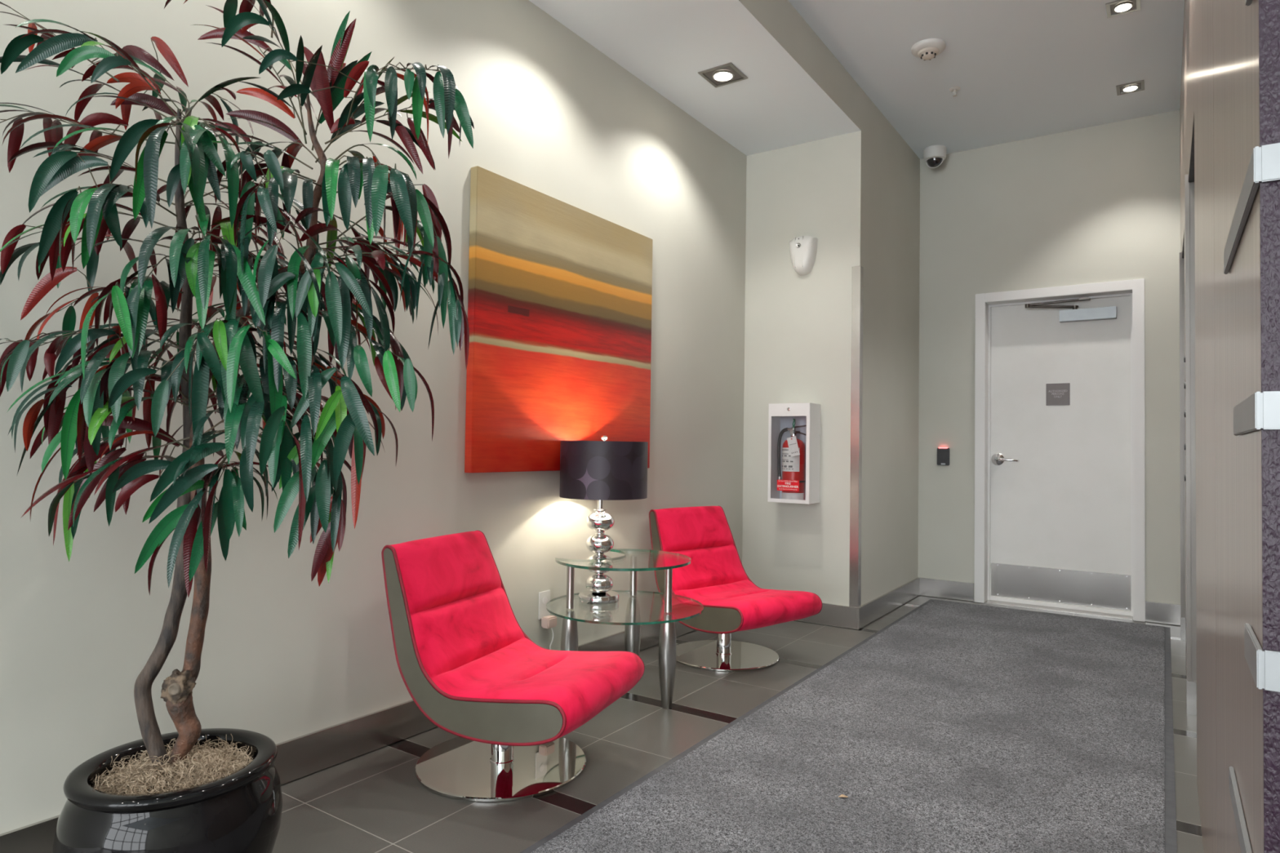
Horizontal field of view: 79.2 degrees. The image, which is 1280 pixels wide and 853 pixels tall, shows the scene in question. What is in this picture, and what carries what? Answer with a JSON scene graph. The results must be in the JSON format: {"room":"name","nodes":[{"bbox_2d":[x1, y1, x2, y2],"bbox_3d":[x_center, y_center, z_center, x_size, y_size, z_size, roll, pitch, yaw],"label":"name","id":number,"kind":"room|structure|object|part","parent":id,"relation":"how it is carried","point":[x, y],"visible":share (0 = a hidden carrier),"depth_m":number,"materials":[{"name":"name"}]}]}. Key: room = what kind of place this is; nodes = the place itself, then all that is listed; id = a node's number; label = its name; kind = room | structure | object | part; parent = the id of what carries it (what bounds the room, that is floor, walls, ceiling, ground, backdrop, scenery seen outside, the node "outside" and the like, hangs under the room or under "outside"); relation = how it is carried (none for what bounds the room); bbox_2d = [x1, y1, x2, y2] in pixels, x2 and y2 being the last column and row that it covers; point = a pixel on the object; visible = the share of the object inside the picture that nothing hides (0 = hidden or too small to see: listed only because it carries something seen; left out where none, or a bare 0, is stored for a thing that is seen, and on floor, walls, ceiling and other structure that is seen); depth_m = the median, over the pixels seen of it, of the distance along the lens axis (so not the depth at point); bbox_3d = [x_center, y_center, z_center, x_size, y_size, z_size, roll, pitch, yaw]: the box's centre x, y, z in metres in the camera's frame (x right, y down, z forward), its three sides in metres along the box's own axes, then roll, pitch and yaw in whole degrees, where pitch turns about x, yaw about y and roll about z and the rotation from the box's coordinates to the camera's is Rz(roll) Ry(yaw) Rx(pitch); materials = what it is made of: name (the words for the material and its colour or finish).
{"room":"building lobby","nodes":[
{"label":"building lobby","id":0,"kind":"room"},
{"bbox_2d":[0,0,746,834],"bbox_3d":[-2.193,-0.615,1.000,0.200,3.347,10.155,0,-2,34],"label":"wall","id":1,"kind":"structure","parent":0,"point":[285,656],"depth_m":2.61,"materials":[{"name":"paint"}]},
{"bbox_2d":[0,617,695,852],"bbox_3d":[-2.156,0.989,0.856,0.015,0.126,10.055,0,-2,34],"label":"baseboard","id":2,"kind":"structure","parent":1,"relation":"attached to","point":[300,757],"depth_m":2.57,"materials":[{"name":"tile"}]},
{"bbox_2d":[537,590,550,619],"bbox_3d":[-0.422,0.788,3.420,0.008,0.120,0.074,0,-2,34],"label":"wall outlet","id":3,"kind":"object","parent":1,"relation":"attached to","point":[544,596],"visible":0.89,"depth_m":3.41,"materials":[{"name":"white plastic"}]},
{"bbox_2d":[542,596,547,604],"bbox_3d":[-0.422,0.768,3.420,0.008,0.030,0.030,0,-2,34],"label":"socket","id":4,"kind":"object","parent":3,"relation":"attached to","point":[544,598],"depth_m":3.42,"materials":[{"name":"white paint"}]},
{"bbox_2d":[541,615,556,649],"bbox_3d":[-0.387,0.993,3.425,0.048,0.309,0.114,0,-2,34],"label":"power adapter","id":5,"kind":"object","parent":3,"relation":"attached to","point":[549,621],"visible":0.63,"depth_m":3.39,"materials":[{"name":"plastic"}]},
{"bbox_3d":[-0.371,1.016,3.431,0.015,0.264,0.086,-1,-2,44],"label":"cord","id":6,"kind":"part","parent":5,"relation":"part of","materials":[{"name":"white plastic"}]},
{"bbox_2d":[464,165,653,472],"bbox_3d":[-0.310,-0.404,3.557,0.040,1.207,1.259,0,-2,34],"label":"abstract painting","id":7,"kind":"object","parent":1,"relation":"attached to","point":[560,295],"visible":0.84,"depth_m":3.38,"materials":[{"name":"paint"}]},
{"bbox_2d":[528,0,861,155],"bbox_3d":[-1.884,-2.137,0.784,0.963,0.407,10.055,0,-2,34],"label":"ceiling","id":8,"kind":"structure","parent":0,"point":[795,91],"depth_m":3.89,"materials":[{"name":"white paint"}]},
{"bbox_2d":[697,62,747,87],"bbox_3d":[0.429,-1.810,3.994,0.190,0.011,0.190,0,-2,34],"label":"recessed light","id":9,"kind":"object","parent":8,"relation":"in","point":[726,73],"visible":1,"depth_m":3.98,"materials":[{"name":"silver metal"}]},
{"bbox_3d":[0.429,-1.815,3.994,0.158,0.001,0.158,0,-2,34],"label":"recess plate","id":10,"kind":"part","parent":9,"relation":"part of","materials":[{"name":"silver metal"}]},
{"bbox_2d":[272,595,1203,852],"bbox_3d":[0.455,1.123,0.020,5.675,0.100,11.610,0,-2,34],"label":"floor","id":11,"kind":"structure","parent":0,"point":[375,801],"depth_m":2.54,"materials":[{"name":"tile"}]},
{"bbox_2d":[52,728,282,852],"bbox_3d":[-1.018,0.908,1.692,0.428,0.373,0.428,0,-2,34],"label":"planter pot","id":12,"kind":"object","parent":11,"relation":"on","point":[226,797],"visible":0.94,"depth_m":1.60,"materials":[{"name":"black ceramic"}]},
{"bbox_2d":[0,0,474,774],"bbox_3d":[-0.955,-0.084,1.720,1.174,1.775,0.581,1,-1,-6],"label":"potted tree","id":13,"kind":"object","parent":12,"relation":"in","point":[105,391],"visible":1,"depth_m":1.58,"materials":[{"name":"green plant"}]},
{"bbox_2d":[381,530,644,801],"bbox_3d":[-0.408,0.755,2.573,0.714,0.743,0.620,0,-2,22],"label":"lounge chair","id":14,"kind":"object","parent":11,"relation":"on","point":[464,657],"visible":1,"depth_m":2.47,"materials":[{"name":"fabric"}]},
{"bbox_3d":[-0.525,0.651,2.311,0.677,0.524,0.043,0,-2,26],"label":"panel","id":15,"kind":"part","parent":14,"relation":"part of","materials":[{"name":"fabric"}]},
{"bbox_3d":[-0.460,1.120,2.583,0.560,0.012,0.560,0,-2,22],"label":"plate","id":16,"kind":"part","parent":14,"relation":"part of","materials":[{"name":"metal"}]},
{"bbox_3d":[-0.459,1.019,2.585,0.080,0.190,0.080,0,-2,22],"label":"post","id":17,"kind":"part","parent":14,"relation":"part of","materials":[{"name":"silver metal"}]},
{"bbox_2d":[546,548,703,708],"bbox_3d":[-0.060,0.862,3.308,0.670,0.578,0.689,0,-2,34],"label":"glass side table","id":18,"kind":"object","parent":11,"relation":"on","point":[569,637],"visible":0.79,"depth_m":3.18,"materials":[{"name":"silver glass"}]},
{"bbox_3d":[-0.294,0.955,3.213,0.073,0.380,0.073,0,-2,34],"label":"leg","id":19,"kind":"part","parent":18,"relation":"part of","materials":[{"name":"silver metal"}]},
{"bbox_3d":[-0.290,0.667,3.221,0.032,0.176,0.032,0,-2,34],"label":"post","id":20,"kind":"part","parent":18,"relation":"part of","materials":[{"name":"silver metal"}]},
{"bbox_2d":[559,435,648,604],"bbox_3d":[-0.162,0.401,3.396,0.384,0.722,0.384,0,-2,34],"label":"table lamp","id":21,"kind":"object","parent":18,"relation":"on","point":[600,471],"visible":0.98,"depth_m":3.26,"materials":[{"name":"black fabric"}]},
{"bbox_3d":[-0.177,0.545,3.392,0.124,0.368,0.124,0,-2,34],"label":"ball stem","id":22,"kind":"part","parent":21,"relation":"part of","materials":[{"name":"silver metal"}]},
{"bbox_3d":[-0.159,0.188,3.402,0.384,0.245,0.384,0,-2,34],"label":"lamp shade","id":23,"kind":"part","parent":21,"relation":"part of","materials":[{"name":"black fabric"}]},
{"bbox_3d":[-0.043,0.580,3.364,0.521,0.011,0.594,0,-2,34],"label":"glass","id":24,"kind":"part","parent":18,"relation":"part of","materials":[{"name":"clear glass"}]},
{"bbox_3d":[-0.064,0.766,3.302,0.670,0.009,0.670,0,-2,34],"label":"glass","id":25,"kind":"part","parent":18,"relation":"part of","materials":[{"name":"clear glass"}]},
{"bbox_3d":[-0.034,0.967,3.516,0.073,0.380,0.073,0,-2,34],"label":"leg","id":26,"kind":"part","parent":18,"relation":"part of","materials":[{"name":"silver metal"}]},
{"bbox_3d":[-0.030,0.679,3.524,0.032,0.176,0.032,0,-2,34],"label":"post","id":27,"kind":"part","parent":18,"relation":"part of","materials":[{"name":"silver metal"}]},
{"bbox_3d":[0.112,0.960,3.171,0.073,0.380,0.073,0,-2,34],"label":"leg","id":28,"kind":"part","parent":18,"relation":"part of","materials":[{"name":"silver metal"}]},
{"bbox_3d":[0.116,0.672,3.178,0.032,0.176,0.032,0,-2,34],"label":"post","id":29,"kind":"part","parent":18,"relation":"part of","materials":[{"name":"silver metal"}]},
{"bbox_2d":[648,506,822,671],"bbox_3d":[0.468,0.803,3.933,0.620,0.743,0.714,2,-2,-41],"label":"lounge chair","id":30,"kind":"object","parent":11,"relation":"on","point":[716,577],"visible":0.95,"depth_m":3.94,"materials":[{"name":"fabric"}]},
{"bbox_3d":[0.243,0.700,3.754,0.043,0.524,0.677,2,-2,-37],"label":"panel","id":31,"kind":"part","parent":30,"relation":"part of","materials":[{"name":"fabric"}]},
{"bbox_3d":[0.430,1.068,3.965,0.080,0.190,0.080,2,-2,-41],"label":"post","id":32,"kind":"part","parent":30,"relation":"part of","materials":[{"name":"silver metal"}]},
{"bbox_3d":[0.429,1.169,3.963,0.560,0.012,0.560,2,-2,-41],"label":"plate","id":33,"kind":"part","parent":30,"relation":"part of","materials":[{"name":"metal"}]},
{"bbox_2d":[520,599,1177,852],"bbox_3d":[-0.221,1.080,0.888,1.416,0.010,10.285,0,-2,34],"label":"runner rug","id":34,"kind":"object","parent":11,"relation":"on","point":[953,726],"visible":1,"depth_m":2.66,"materials":[{"name":"carpet"}]},
{"bbox_2d":[742,88,919,629],"bbox_3d":[1.325,-0.446,5.504,0.963,3.347,1.455,0,-2,34],"label":"wall pillar","id":35,"kind":"structure","parent":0,"point":[857,193],"depth_m":4.91,"materials":[{"name":"paint"}]},
{"bbox_2d":[767,403,821,504],"bbox_3d":[0.953,0.163,4.747,0.285,0.603,0.177,0,-2,34],"label":"fire extinguisher cabinet","id":36,"kind":"object","parent":35,"relation":"attached to","point":[781,415],"visible":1,"depth_m":4.72,"materials":[{"name":"white metal"}]},
{"bbox_2d":[777,418,806,500],"bbox_3d":[0.944,0.206,4.751,0.152,0.510,0.168,1,-2,-14],"label":"fire extinguisher","id":37,"kind":"object","parent":36,"relation":"in","point":[793,467],"visible":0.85,"depth_m":4.71,"materials":[{"name":"metal"}]},
{"bbox_2d":[782,449,793,469],"bbox_3d":[0.897,0.201,4.729,0.019,0.121,0.095,2,-2,-36],"label":"label","id":38,"kind":"object","parent":37,"relation":"attached to","point":[787,460],"depth_m":4.71,"materials":[{"name":"grey paper"}]},
{"bbox_2d":[786,435,799,457],"bbox_3d":[0.929,0.121,4.688,0.086,0.128,0.003,0,-2,34],"label":"tag","id":39,"kind":"object","parent":37,"relation":"hanging from","point":[792,442],"visible":1,"depth_m":4.69,"materials":[{"name":"paper"}]},
{"bbox_3d":[0.988,0.045,4.725,0.103,0.034,0.020,0,-2,38],"label":"carry handle","id":40,"kind":"part","parent":37,"relation":"part of","materials":[{"name":"black plastic"}]},
{"bbox_2d":[789,235,817,275],"bbox_3d":[1.007,-1.071,4.816,0.176,0.245,0.077,0,-2,34],"label":"wall dispenser","id":41,"kind":"object","parent":35,"relation":"attached to","point":[802,249],"visible":1,"depth_m":4.79,"materials":[{"name":"white plastic"}]},
{"bbox_2d":[848,265,863,607],"bbox_3d":[1.301,0.055,4.651,0.053,2.040,0.053,0,-2,34],"label":"trim","id":42,"kind":"structure","parent":35,"relation":"attached to","point":[856,370],"depth_m":4.63,"materials":[{"name":"metal"}]},
{"bbox_2d":[796,577,919,629],"bbox_3d":[1.364,1.158,5.350,0.763,0.126,1.370,0,-2,34],"label":"baseboard","id":43,"kind":"structure","parent":35,"relation":"attached to","point":[857,618],"depth_m":4.72,"materials":[{"name":"metal"}]},
{"bbox_2d":[788,0,1184,159],"bbox_3d":[0.894,-2.249,-0.157,4.732,0.150,11.610,0,-2,34],"label":"ceiling","id":44,"kind":"structure","parent":0,"point":[1023,69],"depth_m":4.33,"materials":[{"name":"white paint"}]},
{"bbox_2d":[911,38,946,60],"bbox_3d":[1.558,-2.020,4.178,0.176,0.063,0.176,0,-2,34],"label":"smoke detector","id":45,"kind":"object","parent":44,"relation":"attached to","point":[926,49],"visible":1,"depth_m":4.14,"materials":[{"name":"white plastic"}]},
{"bbox_2d":[923,144,946,168],"bbox_3d":[2.130,-1.935,5.588,0.156,0.143,0.156,0,-2,34],"label":"dome camera","id":46,"kind":"object","parent":44,"relation":"attached to","point":[934,155],"visible":1,"depth_m":5.54,"materials":[{"name":"white plastic"}]},
{"bbox_2d":[949,86,960,97],"bbox_3d":[1.896,-2.012,4.657,0.064,0.044,0.064,0,-2,34],"label":"sprinkler","id":47,"kind":"object","parent":44,"relation":"attached to","point":[954,89],"visible":1,"depth_m":4.65,"materials":[{"name":"white metal"}]},
{"bbox_2d":[1105,0,1140,17],"bbox_3d":[2.356,-2.045,3.771,0.140,0.011,0.140,0,-2,34],"label":"recessed light","id":48,"kind":"object","parent":44,"relation":"in","point":[1117,7],"visible":1,"depth_m":3.77,"materials":[{"name":"silver metal"}]},
{"bbox_3d":[2.356,-2.049,3.771,0.108,0.001,0.108,0,-2,34],"label":"recess plate","id":49,"kind":"part","parent":48,"relation":"part of","materials":[{"name":"silver metal"}]},
{"bbox_2d":[1115,80,1144,95],"bbox_3d":[2.921,-2.015,4.607,0.140,0.011,0.140,0,-2,34],"label":"recessed light","id":50,"kind":"object","parent":44,"relation":"in","point":[1137,86],"visible":1,"depth_m":4.60,"materials":[{"name":"silver metal"}]},
{"bbox_3d":[2.921,-2.019,4.607,0.108,0.001,0.108,0,-2,34],"label":"recess plate","id":51,"kind":"part","parent":50,"relation":"part of","materials":[{"name":"silver metal"}]},
{"bbox_2d":[917,110,1180,625],"bbox_3d":[2.936,-0.428,5.289,2.045,3.347,0.200,0,-2,34],"label":"wall","id":52,"kind":"structure","parent":0,"point":[1100,203],"depth_m":5.32,"materials":[{"name":"paint"}]},
{"bbox_2d":[937,447,950,465],"bbox_3d":[2.206,0.217,5.626,0.086,0.132,0.024,0,-2,34],"label":"card reader","id":53,"kind":"object","parent":52,"relation":"attached to","point":[943,453],"visible":1,"depth_m":5.62,"materials":[{"name":"black plastic"}]},
{"bbox_2d":[919,577,1180,625],"bbox_3d":[2.713,1.175,5.253,1.580,0.126,0.015,0,-2,34],"label":"baseboard","id":54,"kind":"structure","parent":52,"relation":"attached to","point":[1157,612],"depth_m":5.51,"materials":[{"name":"metal"}]},
{"bbox_2d":[983,600,1133,621],"bbox_3d":[2.838,1.241,5.269,0.882,0.006,0.215,0,-2,34],"label":"trim","id":55,"kind":"structure","parent":52,"relation":"attached to","point":[988,602],"depth_m":5.21,"materials":[{"name":"metal"}]},
{"bbox_2d":[973,278,1145,622],"bbox_3d":[2.859,0.149,5.304,1.014,2.191,0.208,0,-2,34],"label":"trim","id":56,"kind":"structure","parent":52,"relation":"attached to","point":[1135,288],"depth_m":5.21,"materials":[{"name":"white paint"}]},
{"bbox_2d":[989,295,1131,616],"bbox_3d":[2.874,0.183,5.327,0.880,2.117,0.112,0,-2,34],"label":"door","id":57,"kind":"structure","parent":52,"relation":"in","point":[1060,475],"depth_m":5.32,"materials":[{"name":"paint"}]},
{"bbox_3d":[2.590,0.234,5.491,0.189,0.086,0.067,0,-2,34],"label":"lever handle","id":58,"kind":"part","parent":57,"relation":"part of","materials":[{"name":"silver metal"}]},
{"bbox_2d":[1045,382,1070,405],"bbox_3d":[2.886,-0.222,5.343,0.146,0.152,0.005,0,-2,34],"label":"door sign","id":59,"kind":"object","parent":57,"relation":"attached to","point":[1056,394],"visible":1,"depth_m":5.34,"materials":[{"name":"grey plastic"}]},
{"bbox_3d":[2.870,1.094,5.309,0.850,0.233,0.002,0,-2,34],"label":"kick plate","id":60,"kind":"part","parent":57,"relation":"part of","materials":[{"name":"metal"}]},
{"bbox_2d":[1025,297,1116,322],"bbox_3d":[2.934,-0.793,5.280,0.546,0.149,0.097,0,-2,30],"label":"door closer","id":61,"kind":"object","parent":57,"relation":"attached to","point":[1074,314],"depth_m":5.24,"materials":[{"name":"grey metal"}]},
{"bbox_3d":[2.824,-0.830,5.330,0.307,0.043,0.029,0,-2,22],"label":"arm","id":62,"kind":"part","parent":61,"relation":"part of","materials":[{"name":"silver metal"}]},
{"bbox_3d":[2.870,-0.852,5.307,0.379,0.032,0.068,0,-2,31],"label":"arm","id":63,"kind":"part","parent":61,"relation":"part of","materials":[{"name":"silver metal"}]},
{"bbox_2d":[1179,0,1263,852],"bbox_3d":[2.131,-0.456,2.762,0.260,3.247,4.886,0,-2,34],"label":"wall","id":64,"kind":"structure","parent":0,"point":[1220,86],"depth_m":1.30,"materials":[{"name":"brown wood"}]},
{"bbox_2d":[1179,231,1186,641],"bbox_3d":[3.025,0.099,4.116,0.242,2.235,0.730,0,-2,34],"label":"door","id":65,"kind":"structure","parent":64,"relation":"in","point":[1182,419],"depth_m":4.45,"materials":[{"name":"metal"}]},
{"bbox_3d":[3.181,1.158,4.367,0.212,0.135,0.008,0,-2,34],"label":"skirting","id":66,"kind":"part","parent":65,"relation":"part of","materials":[{"name":"metal"}]},
{"bbox_2d":[1183,355,1186,481],"bbox_3d":[2.480,-0.007,3.516,0.011,0.840,0.100,0,-2,34],"label":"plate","id":67,"kind":"object","parent":64,"relation":"attached to","point":[1184,356],"visible":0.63,"depth_m":3.51,"materials":[{"name":"metal"}]},
{"bbox_2d":[1184,116,1196,715],"bbox_3d":[2.147,0.052,2.821,0.242,2.235,0.840,0,-2,34],"label":"door frame","id":68,"kind":"structure","parent":64,"relation":"in","point":[1191,630],"depth_m":3.20,"materials":[{"name":"metal"}]},
{"bbox_3d":[2.333,1.113,3.118,0.212,0.135,0.008,0,-2,34],"label":"skirting","id":69,"kind":"part","parent":68,"relation":"part of","materials":[{"name":"metal"}]},
{"bbox_2d":[1258,0,1279,852],"bbox_3d":[1.989,-0.529,0.011,3.118,3.247,0.180,0,-2,34],"label":"wall","id":70,"kind":"structure","parent":0,"point":[1268,10],"depth_m":0.80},
{"bbox_2d":[1228,766,1252,852],"bbox_3d":[1.213,0.511,0.648,1.123,0.034,0.436,0,-2,34],"label":"metal band","id":71,"kind":"object","parent":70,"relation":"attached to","point":[1245,846],"visible":1,"depth_m":1.01,"materials":[{"name":"metal"}]},
{"bbox_2d":[1245,0,1252,5],"bbox_3d":[1.129,-0.499,0.529,1.123,0.038,0.086,0,-2,34],"label":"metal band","id":72,"kind":"object","parent":70,"relation":"attached to","point":[1248,2],"visible":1,"depth_m":0.87,"materials":[{"name":"metal"}]},
{"bbox_2d":[1223,142,1279,274],"bbox_3d":[1.241,-0.266,0.693,1.123,0.038,0.496,0,-2,34],"label":"metal band","id":73,"kind":"object","parent":70,"relation":"attached to","point":[1264,166],"visible":1,"depth_m":0.84,"materials":[{"name":"metal"}]},
{"bbox_2d":[1233,391,1279,435],"bbox_3d":[1.185,-0.013,0.610,1.123,0.039,0.311,0,-2,34],"label":"metal band","id":74,"kind":"object","parent":70,"relation":"attached to","point":[1259,411],"visible":1,"depth_m":0.80,"materials":[{"name":"metal"}]},
{"bbox_2d":[1244,623,1279,692],"bbox_3d":[1.137,0.249,0.537,1.123,0.040,0.151,0,-2,34],"label":"metal band","id":75,"kind":"object","parent":70,"relation":"attached to","point":[1264,666],"visible":1,"depth_m":0.79,"materials":[{"name":"metal"}]}
]}

